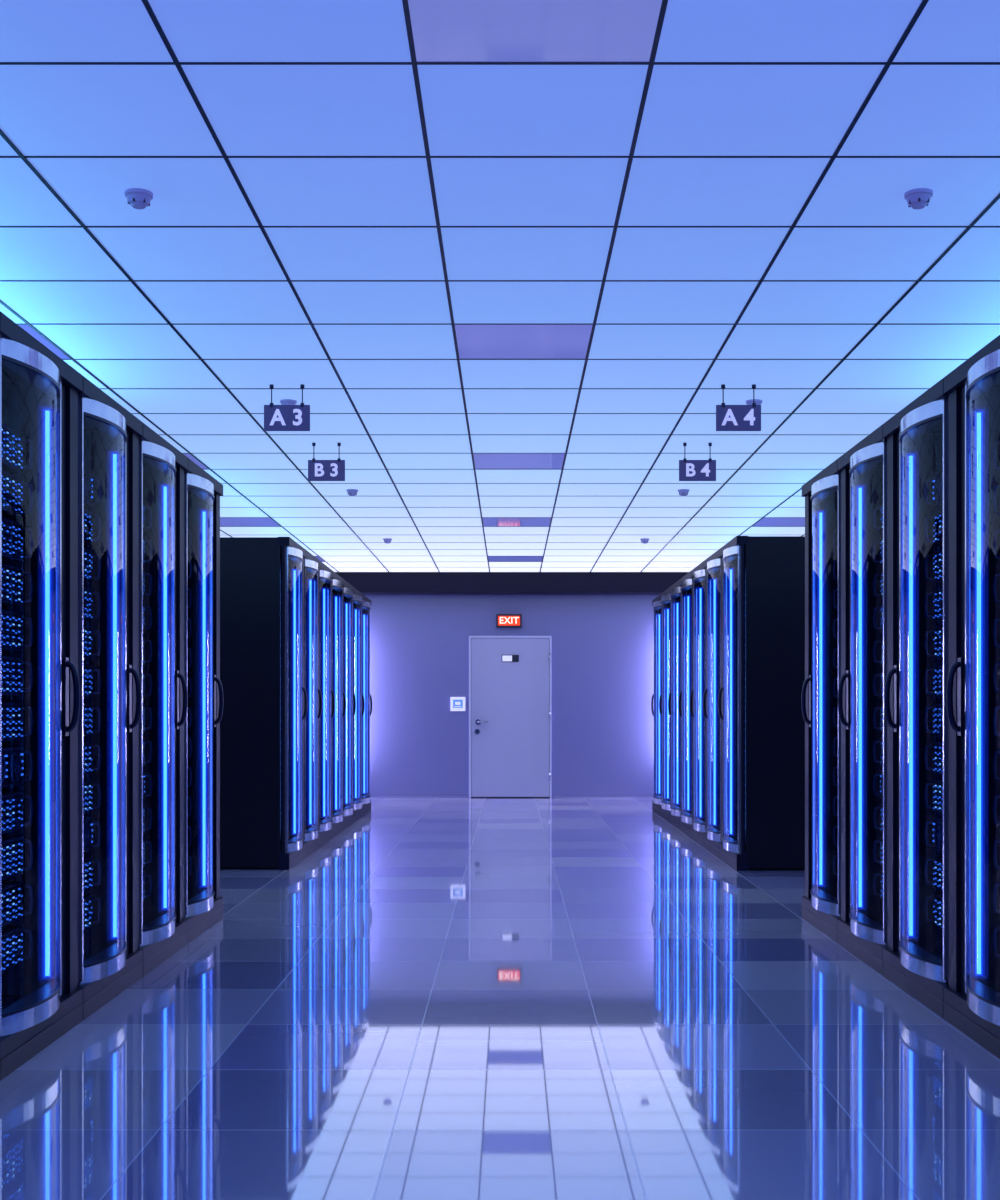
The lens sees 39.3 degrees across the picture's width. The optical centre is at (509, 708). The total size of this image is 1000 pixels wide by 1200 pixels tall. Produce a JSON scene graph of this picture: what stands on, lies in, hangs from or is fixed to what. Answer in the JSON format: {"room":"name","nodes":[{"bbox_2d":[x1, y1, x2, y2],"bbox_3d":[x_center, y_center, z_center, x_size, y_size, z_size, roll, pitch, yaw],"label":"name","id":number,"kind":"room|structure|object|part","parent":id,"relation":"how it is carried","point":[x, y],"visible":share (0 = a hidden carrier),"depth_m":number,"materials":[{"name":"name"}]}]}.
{"room":"server room","nodes":[
{"label":"server room","id":0,"kind":"room"},
{"bbox_2d":[0,0,999,571],"bbox_3d":[0.143,-1.540,6.431,10.913,0.001,18.618,0,0,0],"label":"ceiling","id":1,"kind":"structure","parent":0,"point":[46,110],"depth_m":4.62,"materials":[{"name":"tile"}]},
{"bbox_2d":[124,188,152,208],"bbox_3d":[-1.108,-1.519,4.180,0.084,0.042,0.084,0,0,0],"label":"smoke detector","id":2,"kind":"object","parent":1,"relation":"attached to","point":[138,198],"visible":1,"depth_m":4.16,"materials":[{"name":"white plastic"}]},
{"bbox_2d":[264,384,309,430],"bbox_3d":[-1.059,-1.430,6.650,0.218,0.220,0.020,0,0,0],"label":"hanging sign","id":3,"kind":"object","parent":1,"relation":"hanging from","point":[276,417],"visible":1,"depth_m":6.64,"materials":[{"name":"blue"}]},
{"bbox_3d":[-1.059,-1.382,6.650,0.218,0.124,0.012,0,0,0],"label":"panel","id":4,"kind":"part","parent":3,"relation":"part of","materials":[{"name":"blue"}]},
{"bbox_2d":[280,399,296,404],"bbox_3d":[-1.108,-1.519,7.000,0.084,0.042,0.084,0,0,0],"label":"smoke detector","id":5,"kind":"object","parent":1,"relation":"attached to","point":[283,401],"visible":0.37,"depth_m":6.97,"materials":[{"name":"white plastic"}]},
{"bbox_2d":[308,443,344,480],"bbox_3d":[-1.062,-1.430,8.100,0.214,0.221,0.020,0,0,0],"label":"hanging sign","id":6,"kind":"object","parent":1,"relation":"hanging from","point":[318,470],"visible":1,"depth_m":8.09,"materials":[{"name":"blue"}]},
{"bbox_3d":[-1.062,-1.380,8.100,0.214,0.122,0.012,0,0,0],"label":"panel","id":7,"kind":"part","parent":6,"relation":"part of","materials":[{"name":"blue"}]},
{"bbox_2d":[346,489,357,495],"bbox_3d":[-1.108,-1.519,9.840,0.084,0.042,0.084,0,0,0],"label":"smoke detector","id":8,"kind":"object","parent":1,"relation":"attached to","point":[352,492],"visible":1,"depth_m":9.81,"materials":[{"name":"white plastic"}]},
{"bbox_2d":[383,538,391,543],"bbox_3d":[-1.108,-1.519,12.670,0.084,0.042,0.084,0,0,0],"label":"smoke detector","id":9,"kind":"object","parent":1,"relation":"attached to","point":[386,540],"visible":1,"depth_m":12.64,"materials":[{"name":"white plastic"}]},
{"bbox_2d":[0,0,999,571],"bbox_3d":[0.000,-1.543,6.447,11.200,0.014,18.650,0,0,0],"label":"grid","id":10,"kind":"object","parent":1,"relation":"attached to","point":[414,63],"visible":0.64,"depth_m":5.60,"materials":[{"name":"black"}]},
{"bbox_2d":[640,538,648,543],"bbox_3d":[1.220,-1.519,12.670,0.084,0.042,0.084,0,0,0],"label":"smoke detector","id":11,"kind":"object","parent":1,"relation":"attached to","point":[643,540],"visible":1,"depth_m":12.64,"materials":[{"name":"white plastic"}]},
{"bbox_2d":[678,489,688,495],"bbox_3d":[1.220,-1.519,9.840,0.084,0.042,0.084,0,0,0],"label":"smoke detector","id":12,"kind":"object","parent":1,"relation":"attached to","point":[683,492],"visible":1,"depth_m":9.81,"materials":[{"name":"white plastic"}]},
{"bbox_2d":[679,443,715,480],"bbox_3d":[1.085,-1.430,8.100,0.214,0.221,0.020,0,0,0],"label":"hanging sign","id":13,"kind":"object","parent":1,"relation":"hanging from","point":[689,470],"visible":1,"depth_m":8.09,"materials":[{"name":"blue"}]},
{"bbox_3d":[1.085,-1.380,8.100,0.214,0.122,0.012,0,0,0],"label":"panel","id":14,"kind":"part","parent":13,"relation":"part of","materials":[{"name":"blue"}]},
{"bbox_2d":[716,384,760,430],"bbox_3d":[1.085,-1.430,6.650,0.214,0.220,0.020,0,0,0],"label":"hanging sign","id":15,"kind":"object","parent":1,"relation":"hanging from","point":[728,417],"visible":1,"depth_m":6.64,"materials":[{"name":"blue"}]},
{"bbox_3d":[1.085,-1.382,6.650,0.214,0.124,0.012,0,0,0],"label":"panel","id":16,"kind":"part","parent":15,"relation":"part of","materials":[{"name":"blue"}]},
{"bbox_2d":[746,399,761,404],"bbox_3d":[1.220,-1.519,7.000,0.084,0.042,0.084,0,0,0],"label":"smoke detector","id":17,"kind":"object","parent":1,"relation":"attached to","point":[757,401],"visible":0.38,"depth_m":6.97,"materials":[{"name":"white plastic"}]},
{"bbox_2d":[904,188,932,208],"bbox_3d":[1.220,-1.519,4.180,0.084,0.042,0.084,0,0,0],"label":"smoke detector","id":18,"kind":"object","parent":1,"relation":"attached to","point":[918,198],"visible":1,"depth_m":4.16,"materials":[{"name":"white plastic"}]},
{"bbox_2d":[0,798,999,1199],"bbox_3d":[0.000,1.041,6.571,11.200,0.050,18.898,0,0,0],"label":"floor","id":19,"kind":"structure","parent":0,"point":[444,998],"depth_m":4.17,"materials":[{"name":"tile"}]},
{"bbox_2d":[0,311,83,1080],"bbox_3d":[-1.939,-0.035,4.192,1.162,2.103,0.739,0,0,0],"label":"rack","id":20,"kind":"object","parent":19,"relation":"on","point":[41,1000],"visible":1,"depth_m":4.46,"materials":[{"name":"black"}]},
{"bbox_3d":[-1.394,-0.061,4.132,0.072,1.945,0.536,0,0,0],"label":"door trim","id":21,"kind":"part","parent":20,"relation":"part of","materials":[{"name":"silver metal"}]},
{"bbox_3d":[-1.393,-0.063,4.133,0.055,1.842,0.525,0,0,0],"label":"door glass","id":22,"kind":"part","parent":20,"relation":"part of","materials":[{"name":"glass"}]},
{"bbox_3d":[-1.397,-0.039,4.460,0.053,0.250,0.036,0,0,0],"label":"handle","id":23,"kind":"part","parent":20,"relation":"part of","materials":[{"name":"black metal"}]},
{"bbox_2d":[78,376,143,1019],"bbox_3d":[-1.939,-0.035,4.938,1.162,2.103,0.739,0,0,0],"label":"rack","id":24,"kind":"object","parent":19,"relation":"on","point":[110,959],"visible":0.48,"depth_m":5.22,"materials":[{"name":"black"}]},
{"bbox_3d":[-1.394,-0.061,4.877,0.072,1.945,0.536,0,0,0],"label":"door trim","id":25,"kind":"part","parent":24,"relation":"part of","materials":[{"name":"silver metal"}]},
{"bbox_3d":[-1.393,-0.063,4.878,0.055,1.842,0.525,0,0,0],"label":"door glass","id":26,"kind":"part","parent":24,"relation":"part of","materials":[{"name":"blue glass"}]},
{"bbox_3d":[-1.397,-0.039,5.205,0.053,0.250,0.036,0,0,0],"label":"handle","id":27,"kind":"part","parent":24,"relation":"part of","materials":[{"name":"black metal"}]},
{"bbox_2d":[139,423,188,975],"bbox_3d":[-1.939,-0.035,5.683,1.162,2.103,0.739,0,0,0],"label":"rack","id":28,"kind":"object","parent":19,"relation":"on","point":[163,929],"visible":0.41,"depth_m":5.97,"materials":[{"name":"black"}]},
{"bbox_3d":[-1.394,-0.061,5.622,0.072,1.945,0.536,0,0,0],"label":"door trim","id":29,"kind":"part","parent":28,"relation":"part of","materials":[{"name":"silver metal"}]},
{"bbox_3d":[-1.393,-0.063,5.622,0.055,1.842,0.525,0,0,0],"label":"door glass","id":30,"kind":"part","parent":28,"relation":"part of","materials":[{"name":"blue glass"}]},
{"bbox_3d":[-1.397,-0.039,5.950,0.053,0.250,0.036,0,0,0],"label":"handle","id":31,"kind":"part","parent":28,"relation":"part of","materials":[{"name":"black metal"}]},
{"bbox_2d":[184,458,223,943],"bbox_3d":[-1.939,-0.035,6.428,1.162,2.103,0.739,0,0,0],"label":"rack","id":32,"kind":"object","parent":19,"relation":"on","point":[203,903],"visible":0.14,"depth_m":6.74,"materials":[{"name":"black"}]},
{"bbox_3d":[-1.394,-0.061,6.367,0.072,1.945,0.536,0,0,0],"label":"door trim","id":33,"kind":"part","parent":32,"relation":"part of","materials":[{"name":"silver metal"}]},
{"bbox_3d":[-1.393,-0.063,6.367,0.055,1.842,0.525,0,0,0],"label":"door glass","id":34,"kind":"part","parent":32,"relation":"part of","materials":[{"name":"glass"}]},
{"bbox_3d":[-1.397,-0.039,6.695,0.053,0.250,0.036,0,0,0],"label":"handle","id":35,"kind":"part","parent":32,"relation":"part of","materials":[{"name":"black"}]},
{"bbox_2d":[220,537,306,869],"bbox_3d":[-1.939,-0.035,9.203,1.162,2.103,0.739,0,0,0],"label":"rack","id":36,"kind":"object","parent":19,"relation":"on","point":[262,578],"visible":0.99,"depth_m":8.84,"materials":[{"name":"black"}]},
{"bbox_3d":[-1.394,-0.061,9.142,0.072,1.945,0.536,0,0,0],"label":"door trim","id":37,"kind":"part","parent":36,"relation":"part of","materials":[{"name":"silver metal"}]},
{"bbox_3d":[-1.393,-0.063,9.143,0.055,1.842,0.525,0,0,0],"label":"door glass","id":38,"kind":"part","parent":36,"relation":"part of","materials":[{"name":"blue glass"}]},
{"bbox_3d":[-1.397,-0.039,9.470,0.053,0.250,0.036,0,0,0],"label":"handle","id":39,"kind":"part","parent":36,"relation":"part of","materials":[{"name":"black metal"}]},
{"bbox_2d":[304,550,321,856],"bbox_3d":[-1.939,-0.035,9.947,1.162,2.103,0.739,0,0,0],"label":"rack","id":40,"kind":"object","parent":19,"relation":"on","point":[312,837],"visible":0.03,"depth_m":10.14,"materials":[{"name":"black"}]},
{"bbox_3d":[-1.393,-0.063,9.887,0.055,1.842,0.525,0,0,0],"label":"door glass","id":41,"kind":"part","parent":40,"relation":"part of","materials":[{"name":"blue glass"}]},
{"bbox_3d":[-1.397,-0.039,10.215,0.053,0.250,0.036,0,0,0],"label":"handle","id":42,"kind":"part","parent":40,"relation":"part of","materials":[{"name":"black metal"}]},
{"bbox_2d":[319,562,334,846],"bbox_3d":[-1.939,-0.035,10.693,1.162,2.103,0.739,0,0,0],"label":"rack","id":43,"kind":"object","parent":19,"relation":"on","point":[326,828],"visible":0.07,"depth_m":10.87,"materials":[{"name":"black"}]},
{"bbox_3d":[-1.393,-0.063,10.633,0.055,1.842,0.525,0,0,0],"label":"door glass","id":44,"kind":"part","parent":43,"relation":"part of","materials":[{"name":"blue glass"}]},
{"bbox_3d":[-1.397,-0.039,10.960,0.053,0.250,0.036,0,0,0],"label":"handle","id":45,"kind":"part","parent":43,"relation":"part of","materials":[{"name":"black metal"}]},
{"bbox_2d":[332,572,345,836],"bbox_3d":[-1.939,-0.035,11.438,1.162,2.103,0.739,0,0,0],"label":"rack","id":46,"kind":"object","parent":19,"relation":"on","point":[338,582],"visible":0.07,"depth_m":11.60,"materials":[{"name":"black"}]},
{"bbox_3d":[-1.393,-0.063,11.377,0.055,1.842,0.525,0,0,0],"label":"door glass","id":47,"kind":"part","parent":46,"relation":"part of","materials":[{"name":"glass"}]},
{"bbox_3d":[-1.397,-0.039,11.705,0.053,0.250,0.036,0,0,0],"label":"handle","id":48,"kind":"part","parent":46,"relation":"part of","materials":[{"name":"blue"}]},
{"bbox_2d":[343,581,355,828],"bbox_3d":[-1.939,-0.035,12.182,1.162,2.103,0.739,0,0,0],"label":"rack","id":49,"kind":"object","parent":19,"relation":"on","point":[348,589],"visible":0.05,"depth_m":12.35,"materials":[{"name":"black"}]},
{"bbox_3d":[-1.393,-0.063,12.123,0.055,1.842,0.525,0,0,0],"label":"door glass","id":50,"kind":"part","parent":49,"relation":"part of","materials":[{"name":"glass"}]},
{"bbox_3d":[-1.397,-0.039,12.450,0.053,0.250,0.036,0,0,0],"label":"handle","id":51,"kind":"part","parent":49,"relation":"part of","materials":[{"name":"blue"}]},
{"bbox_2d":[353,588,364,821],"bbox_3d":[-1.939,-0.035,12.928,1.162,2.103,0.739,0,0,0],"label":"rack","id":52,"kind":"object","parent":19,"relation":"on","point":[358,596],"visible":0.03,"depth_m":13.10,"materials":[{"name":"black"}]},
{"bbox_3d":[-1.393,-0.063,12.867,0.055,1.842,0.525,0,0,0],"label":"door glass","id":53,"kind":"part","parent":52,"relation":"part of","materials":[{"name":"glass"}]},
{"bbox_3d":[-1.397,-0.039,13.195,0.053,0.250,0.036,0,0,0],"label":"handle","id":54,"kind":"part","parent":52,"relation":"part of","materials":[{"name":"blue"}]},
{"bbox_2d":[362,595,371,815],"bbox_3d":[-1.939,-0.035,13.672,1.162,2.103,0.739,0,0,0],"label":"rack","id":55,"kind":"object","parent":19,"relation":"on","point":[366,803],"visible":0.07,"depth_m":13.84,"materials":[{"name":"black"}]},
{"bbox_3d":[-1.393,-0.063,13.613,0.055,1.842,0.525,0,0,0],"label":"door glass","id":56,"kind":"part","parent":55,"relation":"part of","materials":[{"name":"glass"}]},
{"bbox_3d":[-1.397,-0.039,13.940,0.053,0.250,0.036,0,0,0],"label":"handle","id":57,"kind":"part","parent":55,"relation":"part of","materials":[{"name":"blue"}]},
{"bbox_2d":[651,595,661,815],"bbox_3d":[1.969,-0.035,13.623,1.162,2.103,0.739,0,0,0],"label":"rack","id":58,"kind":"object","parent":19,"relation":"on","point":[656,603],"visible":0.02,"depth_m":13.79,"materials":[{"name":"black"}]},
{"bbox_3d":[1.427,-0.039,13.890,0.053,0.250,0.036,0,0,0],"label":"handle","id":59,"kind":"part","parent":58,"relation":"part of","materials":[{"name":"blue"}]},
{"bbox_3d":[1.423,-0.063,13.562,0.055,1.842,0.525,0,0,0],"label":"door glass","id":60,"kind":"part","parent":58,"relation":"part of","materials":[{"name":"glass"}]},
{"bbox_2d":[659,588,670,821],"bbox_3d":[1.969,-0.035,12.877,1.162,2.103,0.739,0,0,0],"label":"rack","id":61,"kind":"object","parent":19,"relation":"on","point":[665,597],"visible":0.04,"depth_m":13.04,"materials":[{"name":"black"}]},
{"bbox_3d":[1.427,-0.039,13.145,0.053,0.250,0.036,0,0,0],"label":"handle","id":62,"kind":"part","parent":61,"relation":"part of","materials":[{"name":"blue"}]},
{"bbox_3d":[1.423,-0.063,12.818,0.055,1.842,0.525,0,0,0],"label":"door glass","id":63,"kind":"part","parent":61,"relation":"part of","materials":[{"name":"glass"}]},
{"bbox_2d":[668,580,680,828],"bbox_3d":[1.969,-0.035,12.133,1.162,2.103,0.739,0,0,0],"label":"rack","id":64,"kind":"object","parent":19,"relation":"on","point":[675,589],"visible":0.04,"depth_m":12.30,"materials":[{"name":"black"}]},
{"bbox_3d":[1.427,-0.039,12.400,0.053,0.250,0.036,0,0,0],"label":"handle","id":65,"kind":"part","parent":64,"relation":"part of","materials":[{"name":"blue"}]},
{"bbox_3d":[1.423,-0.063,12.072,0.055,1.842,0.525,0,0,0],"label":"door glass","id":66,"kind":"part","parent":64,"relation":"part of","materials":[{"name":"glass"}]},
{"bbox_2d":[678,571,692,837],"bbox_3d":[1.969,-0.035,11.387,1.162,2.103,0.739,0,0,0],"label":"rack","id":67,"kind":"object","parent":19,"relation":"on","point":[686,582],"visible":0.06,"depth_m":11.57,"materials":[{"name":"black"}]},
{"bbox_3d":[1.427,-0.039,11.655,0.053,0.250,0.036,0,0,0],"label":"handle","id":68,"kind":"part","parent":67,"relation":"part of","materials":[{"name":"black metal"}]},
{"bbox_3d":[1.423,-0.063,11.328,0.055,1.842,0.525,0,0,0],"label":"door glass","id":69,"kind":"part","parent":67,"relation":"part of","materials":[{"name":"glass"}]},
{"bbox_2d":[690,561,705,846],"bbox_3d":[1.969,-0.035,10.643,1.162,2.103,0.739,0,0,0],"label":"rack","id":70,"kind":"object","parent":19,"relation":"on","point":[698,573],"visible":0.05,"depth_m":10.84,"materials":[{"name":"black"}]},
{"bbox_3d":[1.427,-0.039,10.910,0.053,0.250,0.036,0,0,0],"label":"handle","id":71,"kind":"part","parent":70,"relation":"part of","materials":[{"name":"black metal"}]},
{"bbox_3d":[1.423,-0.063,10.582,0.055,1.842,0.525,0,0,0],"label":"door glass","id":72,"kind":"part","parent":70,"relation":"part of","materials":[{"name":"glass"}]},
{"bbox_2d":[703,550,720,857],"bbox_3d":[1.969,-0.035,9.898,1.162,2.103,0.739,0,0,0],"label":"rack","id":73,"kind":"object","parent":19,"relation":"on","point":[712,837],"visible":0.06,"depth_m":10.15,"materials":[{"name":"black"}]},
{"bbox_3d":[1.427,-0.039,10.165,0.053,0.250,0.036,0,0,0],"label":"handle","id":74,"kind":"part","parent":73,"relation":"part of","materials":[{"name":"black metal"}]},
{"bbox_3d":[1.423,-0.063,9.838,0.055,1.842,0.525,0,0,0],"label":"door glass","id":75,"kind":"part","parent":73,"relation":"part of","materials":[{"name":"glass"}]},
{"bbox_2d":[718,536,804,870],"bbox_3d":[1.969,-0.035,9.152,1.162,2.103,0.739,0,0,0],"label":"rack","id":76,"kind":"object","parent":19,"relation":"on","point":[763,577],"visible":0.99,"depth_m":8.78,"materials":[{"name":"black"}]},
{"bbox_3d":[1.427,-0.039,9.420,0.053,0.250,0.036,0,0,0],"label":"handle","id":77,"kind":"part","parent":76,"relation":"part of","materials":[{"name":"black metal"}]},
{"bbox_3d":[1.423,-0.063,9.092,0.055,1.842,0.525,0,0,0],"label":"door glass","id":78,"kind":"part","parent":76,"relation":"part of","materials":[{"name":"blue glass"}]},
{"bbox_3d":[1.424,-0.061,9.092,0.072,1.945,0.536,0,0,0],"label":"door trim","id":79,"kind":"part","parent":76,"relation":"part of","materials":[{"name":"silver metal"}]},
{"bbox_2d":[801,460,840,941],"bbox_3d":[1.969,-0.035,6.457,1.162,2.103,0.739,0,0,0],"label":"rack","id":80,"kind":"object","parent":19,"relation":"on","point":[821,902],"visible":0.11,"depth_m":6.75,"materials":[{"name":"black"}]},
{"bbox_3d":[1.427,-0.039,6.725,0.053,0.250,0.036,0,0,0],"label":"handle","id":81,"kind":"part","parent":80,"relation":"part of","materials":[{"name":"black"}]},
{"bbox_3d":[1.423,-0.063,6.397,0.055,1.842,0.525,0,0,0],"label":"door glass","id":82,"kind":"part","parent":80,"relation":"part of","materials":[{"name":"blue glass"}]},
{"bbox_3d":[1.424,-0.061,6.397,0.072,1.945,0.536,0,0,0],"label":"door trim","id":83,"kind":"part","parent":80,"relation":"part of","materials":[{"name":"silver metal"}]},
{"bbox_2d":[837,424,886,974],"bbox_3d":[1.969,-0.035,5.713,1.162,2.103,0.739,0,0,0],"label":"rack","id":84,"kind":"object","parent":19,"relation":"on","point":[862,925],"visible":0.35,"depth_m":6.00,"materials":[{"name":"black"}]},
{"bbox_3d":[1.427,-0.039,5.980,0.053,0.250,0.036,0,0,0],"label":"handle","id":85,"kind":"part","parent":84,"relation":"part of","materials":[{"name":"black metal"}]},
{"bbox_3d":[1.423,-0.063,5.652,0.055,1.842,0.525,0,0,0],"label":"door glass","id":86,"kind":"part","parent":84,"relation":"part of","materials":[{"name":"blue glass"}]},
{"bbox_3d":[1.424,-0.061,5.652,0.072,1.945,0.536,0,0,0],"label":"door trim","id":87,"kind":"part","parent":84,"relation":"part of","materials":[{"name":"silver metal"}]},
{"bbox_2d":[882,378,947,1017],"bbox_3d":[1.969,-0.035,4.968,1.162,2.103,0.739,0,0,0],"label":"rack","id":88,"kind":"object","parent":19,"relation":"on","point":[915,957],"visible":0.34,"depth_m":5.24,"materials":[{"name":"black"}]},
{"bbox_3d":[1.427,-0.039,5.235,0.053,0.250,0.036,0,0,0],"label":"handle","id":89,"kind":"part","parent":88,"relation":"part of","materials":[{"name":"black metal"}]},
{"bbox_3d":[1.423,-0.063,4.907,0.055,1.842,0.525,0,0,0],"label":"door glass","id":90,"kind":"part","parent":88,"relation":"part of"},
{"bbox_3d":[1.424,-0.061,4.907,0.072,1.945,0.536,0,0,0],"label":"door trim","id":91,"kind":"part","parent":88,"relation":"part of","materials":[{"name":"silver metal"}]},
{"bbox_2d":[943,335,999,1058],"bbox_3d":[1.969,-0.035,4.223,1.162,2.103,0.739,0,0,0],"label":"rack","id":92,"kind":"object","parent":19,"relation":"on","point":[971,1002],"visible":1,"depth_m":4.52,"materials":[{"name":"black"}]},
{"bbox_3d":[1.427,-0.039,4.490,0.053,0.250,0.036,0,0,0],"label":"handle","id":93,"kind":"part","parent":92,"relation":"part of","materials":[{"name":"black metal"}]},
{"bbox_3d":[1.423,-0.063,4.162,0.055,1.842,0.525,0,0,0],"label":"door glass","id":94,"kind":"part","parent":92,"relation":"part of","materials":[{"name":"glass"}]},
{"bbox_3d":[1.424,-0.061,4.162,0.072,1.945,0.536,0,0,0],"label":"door trim","id":95,"kind":"part","parent":92,"relation":"part of","materials":[{"name":"silver metal"}]},
{"bbox_2d":[365,595,658,797],"bbox_3d":[0.000,-0.262,16.070,11.200,2.556,0.100,0,0,0],"label":"wall","id":96,"kind":"structure","parent":0,"point":[603,645],"depth_m":16.02,"materials":[{"name":"paint"}]},
{"bbox_2d":[450,697,464,710],"bbox_3d":[-0.595,-0.057,16.003,0.170,0.160,0.035,0,0,0],"label":"housing","id":97,"kind":"object","parent":96,"relation":"attached to","point":[456,703],"visible":1,"depth_m":15.99,"materials":[{"name":"white plastic"}]},
{"bbox_2d":[496,614,521,627],"bbox_3d":[-0.011,-1.007,15.992,0.290,0.150,0.057,0,0,0],"label":"exit sign","id":98,"kind":"object","parent":96,"relation":"attached to","point":[502,620],"visible":1,"depth_m":15.97,"materials":[{"name":"red plastic"}]},
{"bbox_2d":[471,638,548,796],"bbox_3d":[0.003,0.097,16.006,0.892,1.813,0.020,0,0,0],"label":"door","id":99,"kind":"structure","parent":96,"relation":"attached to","point":[510,752],"depth_m":16.00,"materials":[{"name":"paint"}]},
{"bbox_2d":[474,719,488,733],"bbox_3d":[-0.325,0.204,15.963,0.162,0.174,0.069,0,0,0],"label":"door handle","id":100,"kind":"object","parent":99,"relation":"attached to","point":[477,731],"depth_m":15.99,"materials":[{"name":"silver metal"}]},
{"bbox_2d":[502,655,518,661],"bbox_3d":[0.003,-0.578,15.990,0.196,0.082,0.012,0,0,0],"label":"name plate","id":101,"kind":"object","parent":99,"relation":"attached to","point":[505,658],"visible":1,"depth_m":15.99,"materials":[{"name":"white plastic"}]},
{"bbox_2d":[469,636,551,797],"bbox_3d":[0.003,0.090,16.003,0.944,1.851,0.035,0,0,0],"label":"frame","id":102,"kind":"object","parent":96,"relation":"attached to","point":[470,637],"visible":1,"depth_m":15.99,"materials":[{"name":"blue paint"}]},
{"bbox_2d":[370,796,652,797],"bbox_3d":[0.000,1.006,16.014,11.200,0.020,0.012,0,0,0],"label":"baseboard","id":103,"kind":"structure","parent":96,"relation":"attached to","point":[371,796],"depth_m":16.01,"materials":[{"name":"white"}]},
{"bbox_2d":[335,572,688,594],"bbox_3d":[0.000,-1.425,15.880,11.200,0.231,0.280,0,0,0],"label":"beam","id":104,"kind":"structure","parent":96,"relation":"attached to","point":[367,583],"depth_m":15.74,"materials":[{"name":"black"}]}
]}

